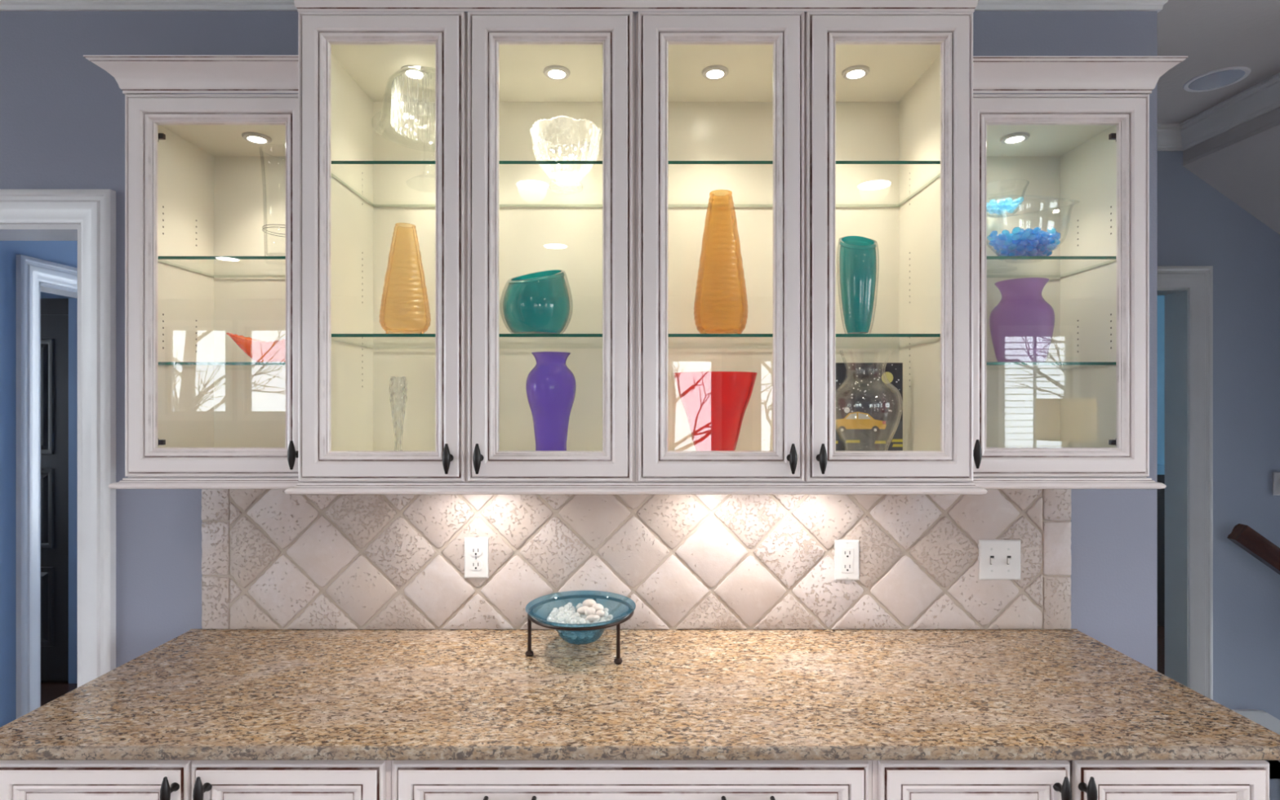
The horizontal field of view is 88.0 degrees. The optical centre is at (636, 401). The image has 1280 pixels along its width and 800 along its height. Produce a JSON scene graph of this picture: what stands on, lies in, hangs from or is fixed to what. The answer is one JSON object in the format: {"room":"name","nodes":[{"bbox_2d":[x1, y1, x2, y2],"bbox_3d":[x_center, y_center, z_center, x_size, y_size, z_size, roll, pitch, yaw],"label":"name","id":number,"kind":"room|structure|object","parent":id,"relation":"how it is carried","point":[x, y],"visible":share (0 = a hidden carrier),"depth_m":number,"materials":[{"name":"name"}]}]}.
{"room":"kitchen","nodes":[
{"label":"kitchen","id":0,"kind":"room"},
{"bbox_2d":[0,240,77,727],"bbox_3d":[-2.550,0.182,3.290,0.120,2.740,2.620,0,0,0],"label":"wall","id":1,"kind":"structure","parent":0,"point":[63,252],"depth_m":2.63,"materials":[{"name":"blue paint"}]},
{"bbox_2d":[16,254,77,719],"bbox_3d":[-2.543,0.481,3.175,0.154,2.142,1.034,0,0,0],"label":"trim","id":2,"kind":"structure","parent":1,"relation":"attached to","point":[34,276],"depth_m":2.69,"materials":[{"name":"white wood"}]},
{"bbox_2d":[40,291,76,298],"bbox_3d":[-3.705,0.182,3.750,2.190,2.740,0.100,0,0,0],"label":"wall","id":3,"kind":"structure","parent":0,"point":[43,295],"depth_m":3.70,"materials":[{"name":"blue paint"}]},
{"bbox_2d":[40,315,68,680],"bbox_3d":[-3.529,0.532,3.674,0.800,2.020,0.052,0,0,0],"label":"door","id":4,"kind":"structure","parent":3,"relation":"in","point":[54,328],"depth_m":3.66,"materials":[{"name":"brown paint"}]},
{"bbox_2d":[40,298,77,683],"bbox_3d":[-3.544,0.492,3.674,0.950,2.120,0.052,0,0,0],"label":"trim","id":5,"kind":"structure","parent":3,"relation":"attached to","point":[68,307],"depth_m":3.65,"materials":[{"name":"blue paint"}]},
{"bbox_2d":[0,11,1157,671],"bbox_3d":[-2.570,0.182,1.920,8.061,2.740,0.120,0,0,0],"label":"wall","id":6,"kind":"structure","parent":0,"point":[62,115],"depth_m":1.86,"materials":[{"name":"blue paint"}]},
{"bbox_2d":[0,189,115,687],"bbox_3d":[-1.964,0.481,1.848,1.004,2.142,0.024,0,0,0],"label":"trim","id":7,"kind":"structure","parent":6,"relation":"attached to","point":[95,210],"depth_m":1.84,"materials":[{"name":"white wood"}]},
{"bbox_2d":[124,93,298,477],"bbox_3d":[-0.973,-0.273,1.679,0.444,0.901,0.359,0,0,0],"label":"upper cabinet","id":8,"kind":"object","parent":6,"relation":"attached to","point":[197,272],"visible":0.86,"depth_m":1.69,"materials":[{"name":"beige paint"}]},
{"bbox_2d":[83,55,298,93],"bbox_3d":[-0.998,-0.748,1.675,0.494,0.062,0.369,0,0,0],"label":"crown molding","id":9,"kind":"structure","parent":8,"relation":"on","point":[133,74],"depth_m":1.52,"materials":[{"name":"beige paint"}]},
{"bbox_2d":[107,477,301,488],"bbox_3d":[-0.991,0.190,1.683,0.446,0.024,0.324,0,0,0],"label":"rail","id":10,"kind":"object","parent":8,"relation":"attached to","point":[126,482],"visible":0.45,"depth_m":1.53,"materials":[{"name":"beige paint"}]},
{"bbox_2d":[158,361,285,369],"bbox_3d":[-0.973,-0.092,1.724,0.408,0.008,0.240,0,0,0],"label":"shelf","id":11,"kind":"object","parent":8,"relation":"attached to","point":[162,365],"depth_m":1.62,"materials":[{"name":"clear glass"}]},
{"bbox_2d":[158,256,285,277],"bbox_3d":[-0.973,-0.348,1.724,0.408,0.008,0.240,0,0,0],"label":"shelf","id":12,"kind":"object","parent":8,"relation":"attached to","point":[176,264],"depth_m":1.75,"materials":[{"name":"clear glass"}]},
{"bbox_2d":[226,333,285,361],"bbox_3d":[-0.914,-0.136,1.700,0.259,0.079,0.152,0,0,0],"label":"bowl","id":13,"kind":"object","parent":8,"relation":"on","point":[257,350],"visible":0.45,"depth_m":1.64,"materials":[{"name":"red glass"}]},
{"bbox_2d":[241,132,271,144],"bbox_3d":[-0.983,-0.680,1.715,0.068,0.007,0.068,0,0,0],"label":"puck light","id":14,"kind":"object","parent":8,"relation":"on","point":[250,138],"depth_m":1.71,"materials":[{"name":"white plastic"}]},
{"bbox_2d":[258,147,285,266],"bbox_3d":[-0.908,-0.497,1.700,0.106,0.288,0.106,0,0,0],"label":"vase","id":15,"kind":"object","parent":8,"relation":"on","point":[275,264],"visible":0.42,"depth_m":1.68,"materials":[{"name":"clear glass"}]},
{"bbox_2d":[298,11,635,482],"bbox_3d":[-0.377,-0.345,1.643,0.746,1.050,0.433,0,0,0],"label":"upper cabinet","id":16,"kind":"object","parent":6,"relation":"attached to","point":[529,117],"visible":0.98,"depth_m":1.48,"materials":[{"name":"beige paint"}]},
{"bbox_2d":[372,126,435,185],"bbox_3d":[-0.530,-0.622,1.692,0.274,0.143,0.274,0,0,0],"label":"cake stand","id":17,"kind":"object","parent":16,"relation":"on","point":[411,144],"visible":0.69,"depth_m":1.77,"materials":[{"name":"clear glass"}]},
{"bbox_2d":[378,66,435,136],"bbox_3d":[-0.530,-0.761,1.692,0.238,0.147,0.238,0,0,24],"label":"cake dome","id":18,"kind":"object","parent":17,"relation":"on","point":[410,68],"visible":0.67,"depth_m":1.62,"materials":[{"name":"clear glass"}]},
{"bbox_2d":[378,226,431,333],"bbox_3d":[-0.559,-0.290,1.600,0.118,0.270,0.118,0,0,-35],"label":"vase","id":19,"kind":"object","parent":16,"relation":"on","point":[415,227],"visible":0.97,"depth_m":1.61,"materials":[{"name":"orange glass"}]},
{"bbox_2d":[400,65,428,79],"bbox_3d":[-0.564,-0.833,1.680,0.068,0.007,0.068,0,0,0],"label":"puck light","id":20,"kind":"object","parent":16,"relation":"on","point":[415,74],"depth_m":1.68,"materials":[{"name":"white plastic"}]},
{"bbox_2d":[331,333,602,348],"bbox_3d":[-0.377,-0.151,1.678,0.710,0.008,0.332,0,0,0],"label":"shelf","id":21,"kind":"object","parent":16,"relation":"attached to","point":[338,340],"depth_m":1.61,"materials":[{"name":"clear glass"}]},
{"bbox_2d":[331,160,602,206],"bbox_3d":[-0.377,-0.546,1.678,0.710,0.008,0.332,0,0,0],"label":"shelf","id":22,"kind":"object","parent":16,"relation":"attached to","point":[338,180],"depth_m":1.83,"materials":[{"name":"clear glass"}]},
{"bbox_2d":[499,269,573,333],"bbox_3d":[-0.243,-0.243,1.610,0.176,0.175,0.176,0,0,-42],"label":"vase","id":23,"kind":"object","parent":16,"relation":"on","point":[539,302],"visible":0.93,"depth_m":1.55,"materials":[{"name":"teal glass"}]},
{"bbox_2d":[525,351,576,450],"bbox_3d":[-0.209,0.020,1.620,0.122,0.276,0.122,0,0,16],"label":"vase","id":24,"kind":"object","parent":16,"relation":"on","point":[550,385],"visible":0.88,"depth_m":1.58,"materials":[{"name":"purple glass"}]},
{"bbox_2d":[543,65,569,79],"bbox_3d":[-0.203,-0.833,1.680,0.068,0.007,0.068,0,0,0],"label":"puck light","id":25,"kind":"object","parent":16,"relation":"on","point":[550,72],"depth_m":1.67,"materials":[{"name":"white plastic"}]},
{"bbox_2d":[293,0,978,12],"bbox_3d":[-0.002,-0.916,1.625,1.648,0.106,0.468,0,0,0],"label":"crown molding","id":26,"kind":"structure","parent":16,"relation":"attached to","point":[301,5],"depth_m":1.46,"materials":[{"name":"beige paint"}]},
{"bbox_2d":[284,482,987,494],"bbox_3d":[-0.002,0.192,1.646,1.536,0.024,0.398,0,0,0],"label":"rail","id":27,"kind":"object","parent":16,"relation":"attached to","point":[301,488],"visible":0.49,"depth_m":1.46,"materials":[{"name":"beige paint"}]},
{"bbox_2d":[0,0,1168,13],"bbox_3d":[-2.535,-1.142,1.885,8.131,0.092,0.190,0,0,0],"label":"trim","id":28,"kind":"structure","parent":6,"relation":"attached to","point":[5,5],"depth_m":1.85,"materials":[{"name":"white wood"}]},
{"bbox_2d":[201,488,1071,629],"bbox_3d":[-0.001,0.410,1.853,2.430,0.455,0.011,0,0,0],"label":"tile backsplash","id":29,"kind":"structure","parent":6,"relation":"attached to","point":[272,558],"depth_m":1.85,"materials":[{"name":"beige tile"}]},
{"bbox_2d":[464,537,488,577],"bbox_3d":[-0.447,0.435,1.846,0.066,0.112,0.016,0,0,0],"label":"wall outlet","id":30,"kind":"object","parent":29,"relation":"attached to","point":[476,548],"visible":1,"depth_m":1.84,"materials":[{"name":"white plastic"}]},
{"bbox_2d":[469,560,482,570],"bbox_3d":[-0.447,0.454,1.840,0.034,0.028,0.002,0,0,0],"label":"receptacle","id":31,"kind":"object","parent":30,"relation":"attached to","point":[474,565],"depth_m":1.84,"materials":[{"name":"white plastic"}]},
{"bbox_2d":[469,546,482,555],"bbox_3d":[-0.447,0.415,1.840,0.034,0.028,0.002,0,0,0],"label":"receptacle","id":32,"kind":"object","parent":30,"relation":"attached to","point":[473,550],"depth_m":1.84,"materials":[{"name":"white plastic"}]},
{"bbox_2d":[833,539,858,580],"bbox_3d":[0.585,0.441,1.846,0.067,0.111,0.016,0,0,0],"label":"wall outlet","id":33,"kind":"object","parent":29,"relation":"attached to","point":[846,557],"visible":1,"depth_m":1.84,"materials":[{"name":"white plastic"}]},
{"bbox_2d":[841,548,853,572],"bbox_3d":[0.585,0.441,1.840,0.033,0.067,0.002,0,0,0],"label":"receptacle","id":34,"kind":"object","parent":33,"relation":"attached to","point":[846,553],"depth_m":1.84,"materials":[{"name":"white plastic"}]},
{"bbox_2d":[977,539,1020,579],"bbox_3d":[1.011,0.440,1.843,0.114,0.110,0.022,0,0,0],"label":"light switch","id":35,"kind":"object","parent":29,"relation":"attached to","point":[998,559],"visible":1,"depth_m":1.84,"materials":[{"name":"white plastic"}]},
{"bbox_2d":[970,477,1166,488],"bbox_3d":[0.991,0.190,1.683,0.451,0.024,0.324,0,0,0],"label":"rail","id":36,"kind":"object","parent":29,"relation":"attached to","point":[984,482],"visible":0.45,"depth_m":1.53,"materials":[{"name":"beige paint"}]},
{"bbox_2d":[635,11,973,482],"bbox_3d":[0.372,-0.345,1.643,0.750,1.050,0.433,0,0,0],"label":"upper cabinet","id":37,"kind":"object","parent":6,"relation":"attached to","point":[821,128],"visible":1,"depth_m":1.48,"materials":[{"name":"beige paint"}]},
{"bbox_2d":[673,371,757,450],"bbox_3d":[0.192,0.044,1.620,0.204,0.227,0.204,0,0,0],"label":"vase","id":38,"kind":"object","parent":37,"relation":"on","point":[715,403],"visible":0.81,"depth_m":1.56,"materials":[{"name":"red glass"}]},
{"bbox_2d":[702,65,728,79],"bbox_3d":[0.199,-0.833,1.680,0.068,0.007,0.068,0,0,0],"label":"puck light","id":39,"kind":"object","parent":37,"relation":"on","point":[708,72],"depth_m":1.67,"materials":[{"name":"white plastic"}]},
{"bbox_2d":[693,193,747,333],"bbox_3d":[0.203,-0.329,1.600,0.130,0.348,0.130,0,0,22],"label":"vase","id":40,"kind":"object","parent":37,"relation":"on","point":[704,331],"visible":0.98,"depth_m":1.59,"materials":[{"name":"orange glass"}]},
{"bbox_2d":[668,333,940,348],"bbox_3d":[0.372,-0.151,1.678,0.714,0.008,0.332,0,0,0],"label":"shelf","id":41,"kind":"object","parent":37,"relation":"attached to","point":[675,340],"depth_m":1.61,"materials":[{"name":"clear glass"}]},
{"bbox_2d":[668,160,940,206],"bbox_3d":[0.372,-0.546,1.678,0.714,0.008,0.332,0,0,0],"label":"shelf","id":42,"kind":"object","parent":37,"relation":"attached to","point":[933,180],"depth_m":1.82,"materials":[{"name":"clear glass"}]},
{"bbox_2d":[841,65,870,79],"bbox_3d":[0.555,-0.833,1.680,0.068,0.007,0.068,0,0,0],"label":"puck light","id":43,"kind":"object","parent":37,"relation":"on","point":[848,72],"depth_m":1.67,"materials":[{"name":"white plastic"}]},
{"bbox_2d":[836,235,879,333],"bbox_3d":[0.530,-0.282,1.590,0.097,0.253,0.097,0,0,-37],"label":"vase","id":44,"kind":"object","parent":37,"relation":"on","point":[857,254],"visible":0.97,"depth_m":1.56,"materials":[{"name":"teal glass"}]},
{"bbox_2d":[835,348,902,450],"bbox_3d":[0.552,0.017,1.600,0.166,0.281,0.166,0,0,-42],"label":"vase","id":45,"kind":"object","parent":37,"relation":"on","point":[860,348],"visible":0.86,"depth_m":1.58,"materials":[{"name":"clear glass"}]},
{"bbox_2d":[835,362,902,450],"bbox_3d":[0.567,0.028,1.753,0.266,0.260,0.020,0,0,0],"label":"painting","id":46,"kind":"object","parent":37,"relation":"on","point":[868,406],"visible":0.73,"depth_m":1.75,"materials":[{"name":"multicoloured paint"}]},
{"bbox_2d":[973,93,1149,477],"bbox_3d":[0.972,-0.273,1.679,0.449,0.901,0.359,0,0,0],"label":"upper cabinet","id":47,"kind":"object","parent":6,"relation":"attached to","point":[1083,411],"visible":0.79,"depth_m":1.66,"materials":[{"name":"beige paint"}]},
{"bbox_2d":[986,183,1029,270],"bbox_3d":[0.982,-0.465,1.782,0.127,0.226,0.127,0,0,0],"label":"glass compote","id":48,"kind":"object","parent":47,"relation":"on","point":[1028,184],"visible":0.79,"depth_m":1.78,"materials":[{"name":"clear glass"}]},
{"bbox_2d":[986,183,1029,218],"bbox_3d":[0.982,-0.538,1.782,0.127,0.080,0.127,0,0,0],"label":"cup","id":49,"kind":"object","parent":48,"relation":"on","point":[1028,184],"depth_m":1.79,"materials":[{"name":"clear glass"}]},
{"bbox_2d":[1000,132,1030,144],"bbox_3d":[0.979,-0.680,1.715,0.068,0.007,0.068,0,0,0],"label":"puck light","id":50,"kind":"object","parent":47,"relation":"on","point":[1006,138],"depth_m":1.71,"materials":[{"name":"white plastic"}]},
{"bbox_2d":[989,277,1054,361],"bbox_3d":[0.969,-0.199,1.670,0.142,0.205,0.142,0,0,0],"label":"vase","id":51,"kind":"object","parent":47,"relation":"on","point":[1021,325],"visible":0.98,"depth_m":1.62,"materials":[{"name":"purple glass"}]},
{"bbox_2d":[986,197,1079,263],"bbox_3d":[0.978,-0.427,1.670,0.262,0.148,0.178,0,0,0],"label":"glass bowl","id":52,"kind":"object","parent":47,"relation":"on","point":[1022,261],"visible":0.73,"depth_m":1.68,"materials":[{"name":"clear glass"}]},
{"bbox_2d":[989,230,997,238],"bbox_3d":[0.893,-0.418,1.657,0.017,0.018,0.020,0,0,18],"label":"blue gem","id":53,"kind":"object","parent":52,"relation":"in","point":[993,233],"visible":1,"depth_m":1.65,"materials":[{"name":"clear glass"}]},
{"bbox_2d":[995,239,1004,246],"bbox_3d":[0.908,-0.398,1.654,0.020,0.018,0.017,0,0,26],"label":"blue gem","id":54,"kind":"object","parent":52,"relation":"in","point":[998,242],"visible":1,"depth_m":1.65,"materials":[{"name":"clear glass"}]},
{"bbox_2d":[997,233,1006,240],"bbox_3d":[0.906,-0.408,1.644,0.018,0.017,0.020,0,0,24],"label":"blue gem","id":55,"kind":"object","parent":52,"relation":"in","point":[1002,237],"visible":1,"depth_m":1.64,"materials":[{"name":"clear glass"}]},
{"bbox_2d":[999,247,1008,254],"bbox_3d":[0.919,-0.377,1.659,0.019,0.017,0.020,0,0,-41],"label":"blue gem","id":56,"kind":"object","parent":52,"relation":"in","point":[1002,251],"visible":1,"depth_m":1.65,"materials":[{"name":"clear glass"}]},
{"bbox_2d":[1004,239,1013,245],"bbox_3d":[0.923,-0.395,1.646,0.019,0.017,0.019,0,0,20],"label":"blue gem","id":57,"kind":"object","parent":52,"relation":"in","point":[1008,242],"visible":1,"depth_m":1.64,"materials":[{"name":"teal glass"}]},
{"bbox_2d":[1008,244,1017,250],"bbox_3d":[0.931,-0.382,1.642,0.020,0.016,0.019,0,0,23],"label":"blue gem","id":58,"kind":"object","parent":52,"relation":"in","point":[1012,246],"visible":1,"depth_m":1.64,"materials":[{"name":"teal glass"}]},
{"bbox_2d":[1011,226,1021,234],"bbox_3d":[0.929,-0.418,1.621,0.020,0.017,0.019,0,0,27],"label":"blue gem","id":59,"kind":"object","parent":52,"relation":"in","point":[1016,230],"visible":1,"depth_m":1.62,"materials":[{"name":"teal glass"}]},
{"bbox_2d":[1011,233,1021,240],"bbox_3d":[0.935,-0.405,1.632,0.019,0.017,0.019,0,0,-33],"label":"blue gem","id":60,"kind":"object","parent":52,"relation":"in","point":[1015,237],"visible":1,"depth_m":1.63,"materials":[{"name":"teal glass"}]},
{"bbox_2d":[1016,244,1025,251],"bbox_3d":[0.948,-0.379,1.636,0.019,0.017,0.019,0,0,3],"label":"blue gem","id":61,"kind":"object","parent":52,"relation":"in","point":[1020,247],"visible":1,"depth_m":1.63,"materials":[{"name":"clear glass"}]},
{"bbox_2d":[1018,240,1028,246],"bbox_3d":[0.956,-0.391,1.636,0.019,0.017,0.020,0,0,-15],"label":"blue gem","id":62,"kind":"object","parent":52,"relation":"in","point":[1024,242],"visible":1,"depth_m":1.63,"materials":[{"name":"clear glass"}]},
{"bbox_2d":[1022,231,1030,239],"bbox_3d":[0.953,-0.407,1.622,0.019,0.017,0.019,0,0,-19],"label":"blue gem","id":63,"kind":"object","parent":52,"relation":"in","point":[1026,234],"visible":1,"depth_m":1.62,"materials":[{"name":"teal glass"}]},
{"bbox_2d":[1024,244,1034,252],"bbox_3d":[0.968,-0.377,1.633,0.020,0.017,0.019,0,0,-29],"label":"blue gem","id":64,"kind":"object","parent":52,"relation":"in","point":[1028,248],"visible":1,"depth_m":1.63,"materials":[{"name":"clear glass"}]},
{"bbox_2d":[1026,234,1036,240],"bbox_3d":[0.969,-0.403,1.625,0.021,0.015,0.020,0,0,-24],"label":"blue gem","id":65,"kind":"object","parent":52,"relation":"in","point":[1033,237],"visible":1,"depth_m":1.62,"materials":[{"name":"teal glass"}]},
{"bbox_2d":[1029,239,1039,245],"bbox_3d":[0.980,-0.392,1.634,0.020,0.017,0.019,0,0,11],"label":"blue gem","id":66,"kind":"object","parent":52,"relation":"in","point":[1034,242],"visible":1,"depth_m":1.63,"materials":[{"name":"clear glass"}]},
{"bbox_2d":[1031,226,1040,234],"bbox_3d":[0.976,-0.417,1.618,0.019,0.017,0.020,0,0,-9],"label":"blue gem","id":67,"kind":"object","parent":52,"relation":"in","point":[1037,230],"visible":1,"depth_m":1.61,"materials":[{"name":"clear glass"}]},
{"bbox_2d":[1036,244,1044,251],"bbox_3d":[0.995,-0.379,1.632,0.017,0.019,0.020,0,0,8],"label":"blue gem","id":68,"kind":"object","parent":52,"relation":"in","point":[1040,247],"visible":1,"depth_m":1.63,"materials":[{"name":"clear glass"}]},
{"bbox_2d":[1038,238,1048,244],"bbox_3d":[0.999,-0.393,1.627,0.020,0.017,0.019,0,0,-11],"label":"blue gem","id":69,"kind":"object","parent":52,"relation":"in","point":[1043,241],"visible":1,"depth_m":1.62,"materials":[{"name":"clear glass"}]},
{"bbox_2d":[1040,231,1049,238],"bbox_3d":[1.000,-0.408,1.621,0.020,0.017,0.019,0,0,-29],"label":"blue gem","id":70,"kind":"object","parent":52,"relation":"in","point":[1044,234],"visible":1,"depth_m":1.61,"materials":[{"name":"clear glass"}]},
{"bbox_2d":[1046,226,1056,234],"bbox_3d":[1.012,-0.418,1.617,0.019,0.017,0.019,0,0,36],"label":"blue gem","id":71,"kind":"object","parent":52,"relation":"in","point":[1051,230],"visible":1,"depth_m":1.61,"materials":[{"name":"teal glass"}]},
{"bbox_2d":[986,361,1115,369],"bbox_3d":[0.972,-0.092,1.724,0.413,0.008,0.240,0,0,0],"label":"shelf","id":72,"kind":"object","parent":47,"relation":"attached to","point":[989,365],"depth_m":1.62,"materials":[{"name":"clear glass"}]},
{"bbox_2d":[986,256,1115,277],"bbox_3d":[0.972,-0.348,1.724,0.413,0.008,0.240,0,0,0],"label":"shelf","id":73,"kind":"object","parent":47,"relation":"attached to","point":[1097,264],"depth_m":1.76,"materials":[{"name":"clear glass"}]},
{"bbox_2d":[973,56,1187,93],"bbox_3d":[0.995,-0.748,1.677,0.495,0.062,0.365,0,0,0],"label":"crown molding","id":74,"kind":"structure","parent":47,"relation":"on","point":[991,74],"depth_m":1.52,"materials":[{"name":"beige paint"}]},
{"bbox_2d":[40,626,1279,777],"bbox_3d":[-0.200,1.602,0.075,13.000,0.100,9.450,0,0,0],"label":"floor","id":75,"kind":"structure","parent":0,"point":[51,691],"depth_m":3.63,"materials":[{"name":"brown wood"}]},
{"bbox_2d":[0,760,391,799],"bbox_3d":[-0.855,1.108,1.542,0.759,0.888,0.632,0,0,0],"label":"base cabinet","id":76,"kind":"object","parent":75,"relation":"on","point":[20,780],"visible":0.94,"depth_m":1.27,"materials":[{"name":"beige paint"}]},
{"bbox_2d":[0,629,1279,759],"bbox_3d":[-0.008,0.651,1.540,2.488,0.026,0.637,0,0,0],"label":"countertop","id":77,"kind":"structure","parent":76,"relation":"on","point":[199,694],"depth_m":1.41,"materials":[{"name":"beige stone"}]},
{"bbox_2d":[524,595,634,664],"bbox_3d":[-0.144,0.587,1.709,0.274,0.101,0.277,0,0,0],"label":"stand","id":78,"kind":"object","parent":77,"relation":"on","point":[529,652],"visible":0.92,"depth_m":1.65,"materials":[{"name":"brown metal"}]},
{"bbox_2d":[525,606,635,644],"bbox_3d":[-0.144,0.571,1.707,0.283,0.088,0.283,0,0,0],"label":"dish","id":79,"kind":"object","parent":78,"relation":"in","point":[578,642],"visible":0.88,"depth_m":1.67,"materials":[{"name":"teal glass"}]},
{"label":"bead","id":80,"kind":"object","parent":79,"relation":"in","visible":0},
{"label":"bead","id":81,"kind":"object","parent":80,"relation":"on","visible":0},
{"bbox_2d":[576,606,588,614],"bbox_3d":[-0.137,0.539,1.711,0.038,0.021,0.022,0,0,-23],"label":"pebble","id":82,"kind":"object","parent":81,"relation":"on","point":[581,610],"visible":0.79,"depth_m":1.70,"materials":[{"name":"stone"}]},
{"label":"bead","id":83,"kind":"object","parent":79,"relation":"in","visible":0},
{"label":"bead","id":84,"kind":"object","parent":83,"relation":"on","visible":0},
{"bbox_2d":[585,614,599,622],"bbox_3d":[-0.111,0.545,1.667,0.038,0.021,0.018,0,0,-17],"label":"pebble","id":85,"kind":"object","parent":84,"relation":"on","point":[591,618],"visible":0.99,"depth_m":1.66,"materials":[{"name":"stone"}]},
{"label":"bead","id":86,"kind":"object","parent":79,"relation":"in","visible":0},
{"label":"bead","id":87,"kind":"object","parent":86,"relation":"on","visible":0},
{"label":"bead","id":88,"kind":"object","parent":87,"relation":"on","visible":0},
{"bbox_2d":[584,607,595,616],"bbox_3d":[-0.119,0.537,1.694,0.024,0.024,0.032,0,0,38],"label":"pebble","id":89,"kind":"object","parent":88,"relation":"on","point":[589,611],"visible":0.76,"depth_m":1.68,"materials":[{"name":"stone"}]},
{"label":"bead","id":90,"kind":"object","parent":79,"relation":"in","visible":0},
{"bbox_2d":[595,609,604,617],"bbox_3d":[-0.094,0.541,1.691,0.024,0.019,0.021,0,0,-29],"label":"pebble","id":91,"kind":"object","parent":90,"relation":"on","point":[601,613],"visible":0.88,"depth_m":1.68,"materials":[{"name":"stone"}]},
{"label":"bead","id":92,"kind":"object","parent":79,"relation":"in","visible":0},
{"bbox_2d":[591,603,603,611],"bbox_3d":[-0.102,0.535,1.720,0.033,0.022,0.026,0,0,29],"label":"pebble","id":93,"kind":"object","parent":92,"relation":"on","point":[597,606],"visible":0.68,"depth_m":1.71,"materials":[{"name":"stone"}]},
{"label":"bead","id":94,"kind":"object","parent":79,"relation":"in","visible":0},
{"bbox_2d":[582,599,595,607],"bbox_3d":[-0.125,0.531,1.741,0.037,0.025,0.026,0,0,-6],"label":"pebble","id":95,"kind":"object","parent":94,"relation":"on","point":[588,602],"visible":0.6,"depth_m":1.73,"materials":[{"name":"stone"}]},
{"bbox_2d":[391,760,871,799],"bbox_3d":[-0.010,1.108,1.544,0.929,0.888,0.628,0,0,0],"label":"base cabinet","id":96,"kind":"object","parent":75,"relation":"on","point":[411,780],"visible":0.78,"depth_m":1.27,"materials":[{"name":"beige paint"}]},
{"bbox_2d":[871,760,1269,799],"bbox_3d":[0.835,1.108,1.542,0.758,0.888,0.632,0,0,0],"label":"base cabinet","id":97,"kind":"object","parent":75,"relation":"on","point":[891,780],"visible":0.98,"depth_m":1.27,"materials":[{"name":"beige paint"}]},
{"bbox_2d":[1157,295,1164,626],"bbox_3d":[3.300,0.182,4.640,5.400,2.740,0.120,0,0,0],"label":"wall","id":98,"kind":"structure","parent":0,"point":[1161,299],"depth_m":4.60,"materials":[{"name":"teal paint"}]},
{"bbox_2d":[1157,463,1164,475],"bbox_3d":[3.300,0.467,4.625,5.400,0.070,0.150,0,0,0],"label":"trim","id":99,"kind":"structure","parent":98,"relation":"attached to","point":[1161,467],"depth_m":4.55,"materials":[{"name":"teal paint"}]},
{"bbox_2d":[1157,151,1279,799],"bbox_3d":[3.580,1.132,2.960,5.039,4.640,0.120,0,0,0],"label":"wall","id":100,"kind":"structure","parent":0,"point":[1198,225],"depth_m":2.90,"materials":[{"name":"blue paint"}]},
{"bbox_2d":[1157,287,1188,687],"bbox_3d":[2.012,0.527,2.964,0.800,2.050,0.132,0,0,0],"label":"trim","id":101,"kind":"structure","parent":100,"relation":"attached to","point":[1176,299],"depth_m":2.95,"materials":[{"name":"grey paint"}]},
{"bbox_2d":[1157,266,1213,700],"bbox_3d":[2.012,0.481,2.888,0.984,2.142,0.024,0,0,0],"label":"trim","id":102,"kind":"structure","parent":100,"relation":"attached to","point":[1198,279],"depth_m":2.88,"materials":[{"name":"paint"}]},
{"bbox_2d":[1226,523,1279,574],"bbox_3d":[3.325,1.117,2.836,1.625,1.196,0.128,0,0,0],"label":"handrail","id":103,"kind":"object","parent":100,"relation":"attached to","point":[1244,536],"visible":1,"depth_m":2.78,"materials":[{"name":"brown wood"}]},
{"bbox_2d":[1231,709,1279,762],"bbox_3d":[3.349,1.992,2.891,1.683,1.290,0.018,0,0,0],"label":"baseboard","id":104,"kind":"structure","parent":100,"relation":"attached to","point":[1261,717],"depth_m":2.88,"materials":[{"name":"paint"}]},
{"bbox_2d":[1272,471,1279,495],"bbox_3d":[2.818,0.359,2.893,0.072,0.100,0.014,0,0,0],"label":"light switch","id":105,"kind":"object","parent":100,"relation":"attached to","point":[1276,475],"visible":1,"depth_m":2.89,"materials":[{"name":"white plastic"}]},
{"bbox_2d":[1157,0,1279,123],"bbox_3d":[-0.200,-1.238,3.330,13.000,0.100,2.940,0,0,0],"label":"ceiling","id":106,"kind":"structure","parent":0,"point":[1213,34],"depth_m":2.20,"materials":[{"name":"white paint"}]},
{"bbox_2d":[1182,66,1251,92],"bbox_3d":[2.135,-1.250,2.442,0.189,0.135,0.189,0,0,0],"label":"recessed light","id":107,"kind":"object","parent":106,"relation":"in","point":[1219,78],"visible":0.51,"depth_m":2.48,"materials":[{"name":"white plastic"}]},
{"bbox_2d":[1182,120,1279,235],"bbox_3d":[3.295,-0.488,2.440,1.810,1.485,0.920,0,0,0],"label":"ceiling","id":108,"kind":"structure","parent":0,"point":[1245,170],"depth_m":2.75,"materials":[{"name":"white paint"}]},
{"bbox_2d":[1182,106,1279,162],"bbox_3d":[2.440,-1.117,2.380,0.100,0.139,1.040,0,0,0],"label":"wall header","id":109,"kind":"structure","parent":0,"point":[1273,116],"depth_m":2.66,"materials":[{"name":"white paint"}]},
{"bbox_3d":[1.140,0.182,2.500,0.120,2.740,1.040,0,0,0],"label":"wall","id":110,"kind":"structure","parent":0,"visible":0},
{"bbox_2d":[1157,72,1279,151],"bbox_3d":[1.795,-1.142,2.380,1.190,0.092,1.040,0,0,0],"label":"trim","id":111,"kind":"structure","parent":110,"relation":"attached to","point":[1264,97],"depth_m":2.66,"materials":[{"name":"paint"}]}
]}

